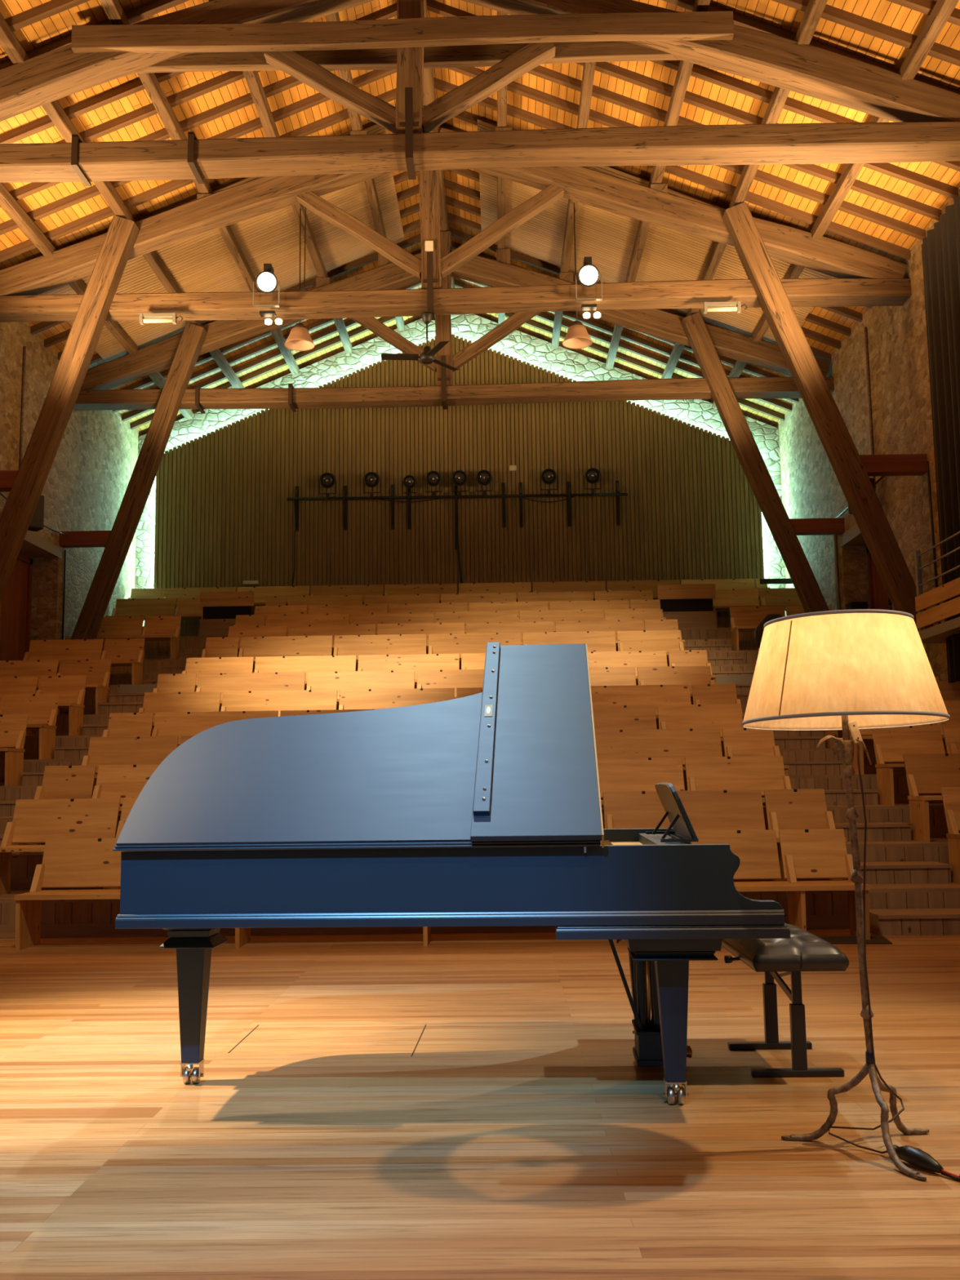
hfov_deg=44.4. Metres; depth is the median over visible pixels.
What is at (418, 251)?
rafter
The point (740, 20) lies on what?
rafter
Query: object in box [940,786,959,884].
pew
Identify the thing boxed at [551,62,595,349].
purlin
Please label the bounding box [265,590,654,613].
pew
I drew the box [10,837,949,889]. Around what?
floor
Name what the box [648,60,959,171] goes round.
rafter
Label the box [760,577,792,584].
floodlight
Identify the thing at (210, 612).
grille
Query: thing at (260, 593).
pew
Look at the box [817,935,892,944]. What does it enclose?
floor mat
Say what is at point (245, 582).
emergency light
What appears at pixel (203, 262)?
acoustic panel
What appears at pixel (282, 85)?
rafter
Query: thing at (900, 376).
wall
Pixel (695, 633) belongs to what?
floor
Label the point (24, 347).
conduit
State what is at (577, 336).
pendant lamp
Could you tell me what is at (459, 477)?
spotlight
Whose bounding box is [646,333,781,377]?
rafter
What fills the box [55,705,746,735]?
floor
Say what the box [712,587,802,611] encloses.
pew
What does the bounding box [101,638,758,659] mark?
floor
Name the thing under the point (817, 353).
rafter
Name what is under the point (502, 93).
purlin
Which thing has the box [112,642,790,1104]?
grand piano
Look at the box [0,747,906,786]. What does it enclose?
floor
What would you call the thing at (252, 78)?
purlin
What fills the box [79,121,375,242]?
rafter
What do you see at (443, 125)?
rafter
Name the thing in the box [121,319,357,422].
rafter
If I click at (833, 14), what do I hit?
rafter
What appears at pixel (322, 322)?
rafter
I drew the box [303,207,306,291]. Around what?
cable
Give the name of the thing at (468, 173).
rafter
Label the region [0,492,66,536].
cable
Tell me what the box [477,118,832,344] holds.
acoustic panel
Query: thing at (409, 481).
spotlight
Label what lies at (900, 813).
floor
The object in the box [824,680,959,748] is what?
pew
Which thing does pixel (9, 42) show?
purlin
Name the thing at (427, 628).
pew
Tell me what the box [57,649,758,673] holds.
floor
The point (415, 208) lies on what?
rafter
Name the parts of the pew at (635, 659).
backrest, backrest, backrest, seat, backrest, backrest, backrest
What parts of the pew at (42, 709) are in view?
backrest, seat, leg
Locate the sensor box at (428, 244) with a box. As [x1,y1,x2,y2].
[425,240,433,251]
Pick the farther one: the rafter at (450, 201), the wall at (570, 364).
the wall at (570, 364)
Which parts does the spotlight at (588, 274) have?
under bulb, under bulb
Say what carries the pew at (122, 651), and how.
on the floor at (89, 703)
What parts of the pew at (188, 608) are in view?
backrest, seat, backrest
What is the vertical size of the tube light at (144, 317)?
0.130 m
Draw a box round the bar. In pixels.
[286,480,627,586]
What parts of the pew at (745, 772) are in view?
leg, backrest, backrest, seat, backrest, backrest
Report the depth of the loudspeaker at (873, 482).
16.85 m
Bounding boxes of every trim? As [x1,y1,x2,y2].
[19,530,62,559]
[227,1024,259,1053]
[411,1024,426,1056]
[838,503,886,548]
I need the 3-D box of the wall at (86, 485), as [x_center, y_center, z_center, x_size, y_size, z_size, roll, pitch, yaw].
[-7.327,-1.697,10.872,0.700,8.600,25.300,-1,-7,1]
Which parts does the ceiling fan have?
blade, rod, motor, blade, blade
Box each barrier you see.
[199,591,253,635]
[657,583,716,628]
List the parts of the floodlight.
glass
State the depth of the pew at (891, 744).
12.05 m
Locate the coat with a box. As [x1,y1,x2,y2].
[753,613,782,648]
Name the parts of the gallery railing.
post, rail, rail, rail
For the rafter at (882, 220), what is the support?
attached to the ceiling
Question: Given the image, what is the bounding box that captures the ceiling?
[0,0,959,435]
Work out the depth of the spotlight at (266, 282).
15.67 m
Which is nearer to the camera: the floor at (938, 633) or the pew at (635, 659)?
the floor at (938, 633)
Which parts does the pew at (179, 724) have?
backrest, backrest, backrest, backrest, backrest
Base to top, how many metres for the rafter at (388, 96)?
2.851 m
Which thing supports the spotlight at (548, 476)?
attached to the bar
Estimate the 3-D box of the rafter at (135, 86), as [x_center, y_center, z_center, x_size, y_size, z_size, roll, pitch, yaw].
[-4.060,-6.549,13.866,6.658,2.851,0.085,-1,-7,1]
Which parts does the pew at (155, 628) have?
backrest, seat, leg, backrest, leg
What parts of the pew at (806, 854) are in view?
leg, backrest, leg, leg, seat, backrest, leg, backrest, leg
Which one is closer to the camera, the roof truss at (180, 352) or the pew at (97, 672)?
the pew at (97, 672)
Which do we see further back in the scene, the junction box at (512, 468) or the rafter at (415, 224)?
the junction box at (512, 468)
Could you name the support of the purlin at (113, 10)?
on the roof truss at (212, 35)
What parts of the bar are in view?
wall arm, wall arm, wall arm, wall arm, wall arm, wall arm, wall arm, wall arm, wall arm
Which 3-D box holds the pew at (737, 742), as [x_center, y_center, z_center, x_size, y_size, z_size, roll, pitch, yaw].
[-0.518,1.330,11.924,7.145,0.803,0.572,-1,-7,1]
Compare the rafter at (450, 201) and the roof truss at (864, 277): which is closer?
the roof truss at (864, 277)
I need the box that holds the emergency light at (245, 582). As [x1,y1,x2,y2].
[242,580,258,585]
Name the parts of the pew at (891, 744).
leg, seat, backrest, backrest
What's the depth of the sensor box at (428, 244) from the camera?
15.86 m
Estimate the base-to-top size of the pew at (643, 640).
0.803 m
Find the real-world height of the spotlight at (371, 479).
0.545 m
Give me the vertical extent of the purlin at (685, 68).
0.165 m
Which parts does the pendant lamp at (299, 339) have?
lamp shade, cord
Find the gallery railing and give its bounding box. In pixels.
[914,531,959,631]
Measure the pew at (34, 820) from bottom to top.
0.803 m
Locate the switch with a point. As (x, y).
(853, 726)
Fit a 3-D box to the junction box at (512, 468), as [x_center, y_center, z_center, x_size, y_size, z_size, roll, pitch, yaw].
[0.640,-3.338,22.829,0.140,0.100,0.033,-1,-7,1]
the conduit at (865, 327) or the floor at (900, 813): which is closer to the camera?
the floor at (900, 813)
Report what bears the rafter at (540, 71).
attached to the ceiling
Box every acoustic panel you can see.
[41,123,404,362]
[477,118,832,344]
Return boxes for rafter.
[0,0,189,69]
[0,19,313,143]
[0,69,396,235]
[0,70,333,207]
[0,88,395,262]
[4,0,89,31]
[30,170,419,334]
[44,183,419,347]
[55,3,396,142]
[57,202,419,360]
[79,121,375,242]
[89,218,420,364]
[112,281,421,413]
[120,319,304,389]
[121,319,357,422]
[130,316,395,430]
[202,233,421,324]
[410,248,421,254]
[426,0,959,198]
[433,77,911,260]
[440,123,466,131]
[443,178,851,336]
[444,195,841,349]
[446,66,926,239]
[446,211,831,361]
[447,168,862,322]
[448,226,721,328]
[451,240,527,269]
[453,111,760,218]
[453,279,791,412]
[472,281,798,403]
[497,312,784,421]
[527,65,942,221]
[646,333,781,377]
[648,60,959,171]
[662,0,959,93]
[771,0,959,66]
[886,0,959,26]
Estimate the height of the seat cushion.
0.118 m
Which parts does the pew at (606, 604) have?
backrest, backrest, backrest, seat, backrest, backrest, backrest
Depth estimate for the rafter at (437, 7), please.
14.25 m
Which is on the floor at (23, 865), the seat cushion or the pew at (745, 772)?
the pew at (745, 772)
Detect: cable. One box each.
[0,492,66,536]
[62,550,66,639]
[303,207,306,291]
[836,475,884,517]
[926,461,940,624]
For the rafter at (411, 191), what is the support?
attached to the ceiling
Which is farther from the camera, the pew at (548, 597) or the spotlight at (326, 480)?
the spotlight at (326, 480)
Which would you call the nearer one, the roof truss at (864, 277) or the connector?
the connector
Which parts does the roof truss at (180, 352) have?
king post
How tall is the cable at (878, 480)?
0.136 m
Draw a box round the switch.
[848,720,862,742]
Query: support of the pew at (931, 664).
on the floor at (31, 745)
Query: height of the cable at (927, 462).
2.251 m
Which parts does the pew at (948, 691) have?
leg, backrest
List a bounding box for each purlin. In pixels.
[0,13,244,388]
[0,182,192,419]
[99,0,298,375]
[242,71,351,353]
[325,12,404,331]
[422,0,454,288]
[497,10,507,324]
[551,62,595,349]
[605,0,711,369]
[661,0,827,378]
[713,0,959,409]
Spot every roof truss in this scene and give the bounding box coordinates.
[0,0,959,186]
[0,106,933,631]
[58,231,844,639]
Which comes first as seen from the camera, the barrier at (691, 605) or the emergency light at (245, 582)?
the barrier at (691, 605)
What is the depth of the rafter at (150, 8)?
12.75 m
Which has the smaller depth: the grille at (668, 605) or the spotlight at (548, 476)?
the grille at (668, 605)
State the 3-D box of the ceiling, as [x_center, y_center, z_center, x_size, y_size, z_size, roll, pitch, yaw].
[-0.697,-6.867,11.379,14.100,3.002,25.300,-1,-7,1]
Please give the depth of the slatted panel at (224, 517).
22.80 m
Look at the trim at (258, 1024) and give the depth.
5.64 m
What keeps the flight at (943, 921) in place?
on the floor at (522, 1135)
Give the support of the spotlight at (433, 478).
attached to the bar
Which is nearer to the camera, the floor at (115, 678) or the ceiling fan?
the ceiling fan
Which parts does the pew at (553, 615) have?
backrest, backrest, backrest, seat, backrest, backrest, backrest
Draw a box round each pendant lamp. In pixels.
[284,208,315,351]
[562,202,592,348]
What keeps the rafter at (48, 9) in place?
attached to the ceiling
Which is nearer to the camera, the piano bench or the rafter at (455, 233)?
the piano bench
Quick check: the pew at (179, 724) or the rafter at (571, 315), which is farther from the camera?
the rafter at (571, 315)
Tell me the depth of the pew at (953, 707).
12.94 m
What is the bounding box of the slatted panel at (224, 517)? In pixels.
[153,333,764,625]
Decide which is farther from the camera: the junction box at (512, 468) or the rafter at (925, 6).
the junction box at (512, 468)
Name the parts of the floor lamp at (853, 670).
leg, shade trim, lamp shade, shade trim, lamp cord, leg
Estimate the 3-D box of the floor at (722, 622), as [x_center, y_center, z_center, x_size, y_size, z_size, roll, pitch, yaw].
[-0.410,-0.128,22.267,12.700,0.320,1.044,-1,-7,1]
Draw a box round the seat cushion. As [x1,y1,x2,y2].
[721,924,848,972]
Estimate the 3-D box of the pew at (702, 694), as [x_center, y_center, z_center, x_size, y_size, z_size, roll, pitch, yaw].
[-0.492,0.947,13.824,7.145,0.803,0.572,-1,-7,1]
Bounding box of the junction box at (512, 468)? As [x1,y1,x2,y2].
[509,465,516,471]
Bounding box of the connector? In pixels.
[886,1144,959,1181]
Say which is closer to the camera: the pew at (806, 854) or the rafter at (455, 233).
the pew at (806, 854)
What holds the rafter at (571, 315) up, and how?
attached to the ceiling
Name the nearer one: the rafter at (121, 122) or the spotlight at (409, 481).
the rafter at (121, 122)
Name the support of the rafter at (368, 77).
attached to the ceiling
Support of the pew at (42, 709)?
on the floor at (788, 754)
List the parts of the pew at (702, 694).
backrest, backrest, backrest, seat, backrest, backrest, backrest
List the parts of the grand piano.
leg, lid, moulding, lock plate, iron plate, lyre post, leg, lyre post, pedal rod, pedal rod, pedal rod, lyre post, lyre post, action rail, leg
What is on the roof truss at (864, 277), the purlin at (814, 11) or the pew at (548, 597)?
the purlin at (814, 11)
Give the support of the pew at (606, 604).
on the floor at (744, 644)
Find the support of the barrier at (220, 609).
on the floor at (695, 633)
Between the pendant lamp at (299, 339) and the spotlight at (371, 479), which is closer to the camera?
the pendant lamp at (299, 339)
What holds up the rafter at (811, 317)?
attached to the ceiling
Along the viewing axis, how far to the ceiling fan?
15.87 m
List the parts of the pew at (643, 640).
backrest, backrest, backrest, seat, backrest, backrest, backrest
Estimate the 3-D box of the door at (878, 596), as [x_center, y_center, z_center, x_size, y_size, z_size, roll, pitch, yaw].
[6.295,-0.279,17.811,0.100,2.700,2.020,-1,-7,1]
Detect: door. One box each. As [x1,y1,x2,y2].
[0,552,32,660]
[866,546,888,609]
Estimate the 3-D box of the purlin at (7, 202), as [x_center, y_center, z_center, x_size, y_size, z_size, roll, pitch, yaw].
[-5.888,-5.385,15.385,0.146,0.165,15.820,-1,-7,1]
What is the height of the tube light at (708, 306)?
0.130 m
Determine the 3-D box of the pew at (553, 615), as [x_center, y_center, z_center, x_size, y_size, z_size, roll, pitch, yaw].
[-0.536,-0.105,19.314,7.125,0.803,0.572,-1,-7,1]
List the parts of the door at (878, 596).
frame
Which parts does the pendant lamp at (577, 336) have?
cord, lamp shade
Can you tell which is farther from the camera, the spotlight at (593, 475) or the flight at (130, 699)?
the spotlight at (593, 475)
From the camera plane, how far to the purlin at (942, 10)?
14.04 m
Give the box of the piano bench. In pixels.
[721,924,848,1077]
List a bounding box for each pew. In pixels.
[0,658,111,715]
[0,675,87,736]
[0,693,59,759]
[0,714,28,786]
[0,788,846,895]
[13,828,870,950]
[19,755,791,853]
[22,638,145,684]
[64,616,181,659]
[81,728,788,778]
[93,703,745,784]
[105,597,203,621]
[128,577,769,609]
[138,684,744,727]
[151,666,715,733]
[182,649,715,688]
[201,630,684,664]
[227,608,662,636]
[228,619,684,652]
[254,599,666,626]
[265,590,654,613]
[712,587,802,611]
[729,605,831,650]
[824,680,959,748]
[848,700,959,774]
[871,724,959,805]
[902,753,959,842]
[929,662,939,680]
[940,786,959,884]
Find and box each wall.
[0,321,142,640]
[134,314,786,755]
[775,186,959,757]
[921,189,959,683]
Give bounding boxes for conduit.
[18,346,26,467]
[832,534,839,609]
[864,326,875,490]
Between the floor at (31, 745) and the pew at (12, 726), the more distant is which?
the floor at (31, 745)
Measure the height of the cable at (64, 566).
1.500 m
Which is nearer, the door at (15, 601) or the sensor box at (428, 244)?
the sensor box at (428, 244)
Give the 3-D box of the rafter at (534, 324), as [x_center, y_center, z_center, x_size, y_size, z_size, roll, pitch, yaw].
[2.848,-5.502,22.940,6.818,2.917,0.085,-1,-7,1]
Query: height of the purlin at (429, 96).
0.256 m
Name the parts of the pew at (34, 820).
leg, backrest, leg, backrest, seat, backrest, leg, backrest, leg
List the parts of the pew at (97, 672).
backrest, seat, backrest, leg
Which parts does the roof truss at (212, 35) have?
king post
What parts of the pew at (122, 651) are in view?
backrest, seat, backrest, leg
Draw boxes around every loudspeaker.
[27,495,44,531]
[848,477,880,515]
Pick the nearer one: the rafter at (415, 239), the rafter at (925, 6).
the rafter at (925, 6)
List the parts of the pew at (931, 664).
backrest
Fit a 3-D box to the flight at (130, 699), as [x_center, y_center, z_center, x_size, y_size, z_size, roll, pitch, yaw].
[-4.599,1.324,14.469,0.860,3.400,10.378,-1,-7,1]
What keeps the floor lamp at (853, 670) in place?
on the floor at (522, 1135)
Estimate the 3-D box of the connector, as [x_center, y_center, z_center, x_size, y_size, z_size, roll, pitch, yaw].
[1.582,1.587,3.517,0.723,0.060,0.170,-4,-8,28]
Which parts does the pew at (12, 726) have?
seat, leg, backrest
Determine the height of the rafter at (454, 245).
2.917 m
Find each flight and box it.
[0,653,202,846]
[684,644,959,935]
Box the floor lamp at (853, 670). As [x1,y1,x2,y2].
[742,608,950,1180]
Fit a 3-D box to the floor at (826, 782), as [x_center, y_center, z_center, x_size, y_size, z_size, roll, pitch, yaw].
[-0.539,1.690,12.834,12.700,0.310,0.934,-1,-7,1]
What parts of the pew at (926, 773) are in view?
leg, seat, backrest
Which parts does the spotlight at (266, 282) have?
under bulb, under bulb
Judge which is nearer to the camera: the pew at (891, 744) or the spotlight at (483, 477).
the pew at (891, 744)
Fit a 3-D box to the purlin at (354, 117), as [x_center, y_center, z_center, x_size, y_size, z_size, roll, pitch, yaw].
[-1.712,-7.177,15.526,0.146,0.164,15.820,-1,-7,1]
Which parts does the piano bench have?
adjusting knob, leg, leg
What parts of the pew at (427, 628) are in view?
backrest, backrest, backrest, seat, backrest, backrest, backrest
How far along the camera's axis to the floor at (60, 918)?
9.51 m
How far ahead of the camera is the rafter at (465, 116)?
16.49 m
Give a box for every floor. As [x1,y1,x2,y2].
[0,724,932,759]
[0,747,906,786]
[0,773,943,813]
[0,803,959,838]
[0,880,959,937]
[0,895,959,1279]
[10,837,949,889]
[35,681,693,715]
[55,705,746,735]
[56,663,755,684]
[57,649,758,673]
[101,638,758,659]
[102,627,754,648]
[141,617,731,635]
[918,616,959,643]
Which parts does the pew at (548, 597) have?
backrest, backrest, backrest, backrest, backrest, backrest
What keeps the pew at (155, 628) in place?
on the floor at (150, 666)
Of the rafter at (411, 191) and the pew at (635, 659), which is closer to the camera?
the pew at (635, 659)
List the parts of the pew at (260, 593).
backrest, backrest, backrest, backrest, backrest, seat, backrest, backrest, backrest, backrest, backrest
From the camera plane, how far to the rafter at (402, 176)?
18.10 m
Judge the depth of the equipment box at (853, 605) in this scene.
18.62 m
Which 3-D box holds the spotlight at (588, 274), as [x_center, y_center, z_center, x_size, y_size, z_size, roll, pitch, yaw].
[1.449,-4.733,15.695,0.352,0.780,0.437,-1,-7,1]
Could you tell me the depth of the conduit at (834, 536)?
19.25 m
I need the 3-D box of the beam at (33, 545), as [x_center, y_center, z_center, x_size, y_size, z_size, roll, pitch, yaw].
[-7.098,-1.547,18.029,0.512,0.170,2.350,-1,-7,1]
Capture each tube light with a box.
[139,312,183,324]
[703,301,747,313]
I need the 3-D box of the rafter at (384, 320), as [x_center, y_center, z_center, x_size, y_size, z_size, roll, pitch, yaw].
[-3.889,-5.431,23.046,6.658,2.851,0.085,-1,-7,1]
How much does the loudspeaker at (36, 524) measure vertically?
0.500 m
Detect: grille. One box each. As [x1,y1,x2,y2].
[202,605,251,619]
[660,598,713,612]
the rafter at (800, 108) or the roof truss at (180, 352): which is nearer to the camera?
the rafter at (800, 108)
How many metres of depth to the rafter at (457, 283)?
22.32 m
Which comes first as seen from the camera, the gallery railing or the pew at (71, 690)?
the gallery railing
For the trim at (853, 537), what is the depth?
18.63 m
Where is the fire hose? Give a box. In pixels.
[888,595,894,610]
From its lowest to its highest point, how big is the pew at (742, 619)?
0.803 m
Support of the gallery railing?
on the floor at (938, 633)
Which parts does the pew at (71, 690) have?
backrest, leg, backrest, seat, leg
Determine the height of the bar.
2.201 m
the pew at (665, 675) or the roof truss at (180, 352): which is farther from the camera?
the roof truss at (180, 352)
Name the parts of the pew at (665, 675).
backrest, backrest, backrest, backrest, seat, backrest, backrest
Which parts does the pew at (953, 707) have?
leg, backrest, seat, leg, backrest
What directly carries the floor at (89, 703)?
on the floor at (62, 721)
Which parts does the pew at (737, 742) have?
backrest, backrest, seat, backrest, backrest, leg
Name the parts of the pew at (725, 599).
backrest, seat, backrest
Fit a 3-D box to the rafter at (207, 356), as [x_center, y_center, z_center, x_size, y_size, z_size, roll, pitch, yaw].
[-3.919,-5.627,21.438,6.658,2.851,0.085,-1,-7,1]
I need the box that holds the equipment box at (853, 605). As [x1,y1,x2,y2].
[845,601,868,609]
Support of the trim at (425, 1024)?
on the floor at (522, 1135)
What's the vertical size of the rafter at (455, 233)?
2.917 m
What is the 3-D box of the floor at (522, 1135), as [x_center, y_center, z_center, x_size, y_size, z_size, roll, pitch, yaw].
[-0.569,2.591,10.224,13.900,0.250,25.300,-1,-7,1]
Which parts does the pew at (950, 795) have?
backrest, seat, leg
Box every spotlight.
[253,263,282,324]
[319,472,336,498]
[363,471,380,497]
[402,475,417,497]
[425,471,442,497]
[450,470,468,496]
[475,469,493,495]
[540,468,557,494]
[575,256,602,318]
[583,467,601,493]
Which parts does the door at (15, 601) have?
frame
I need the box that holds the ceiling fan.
[381,311,459,370]
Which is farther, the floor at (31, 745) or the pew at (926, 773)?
the floor at (31, 745)
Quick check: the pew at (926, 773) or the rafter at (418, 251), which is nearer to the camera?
the pew at (926, 773)
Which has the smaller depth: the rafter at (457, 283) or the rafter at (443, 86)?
the rafter at (443, 86)
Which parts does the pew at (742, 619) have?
leg, seat, backrest, backrest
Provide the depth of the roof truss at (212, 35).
12.36 m

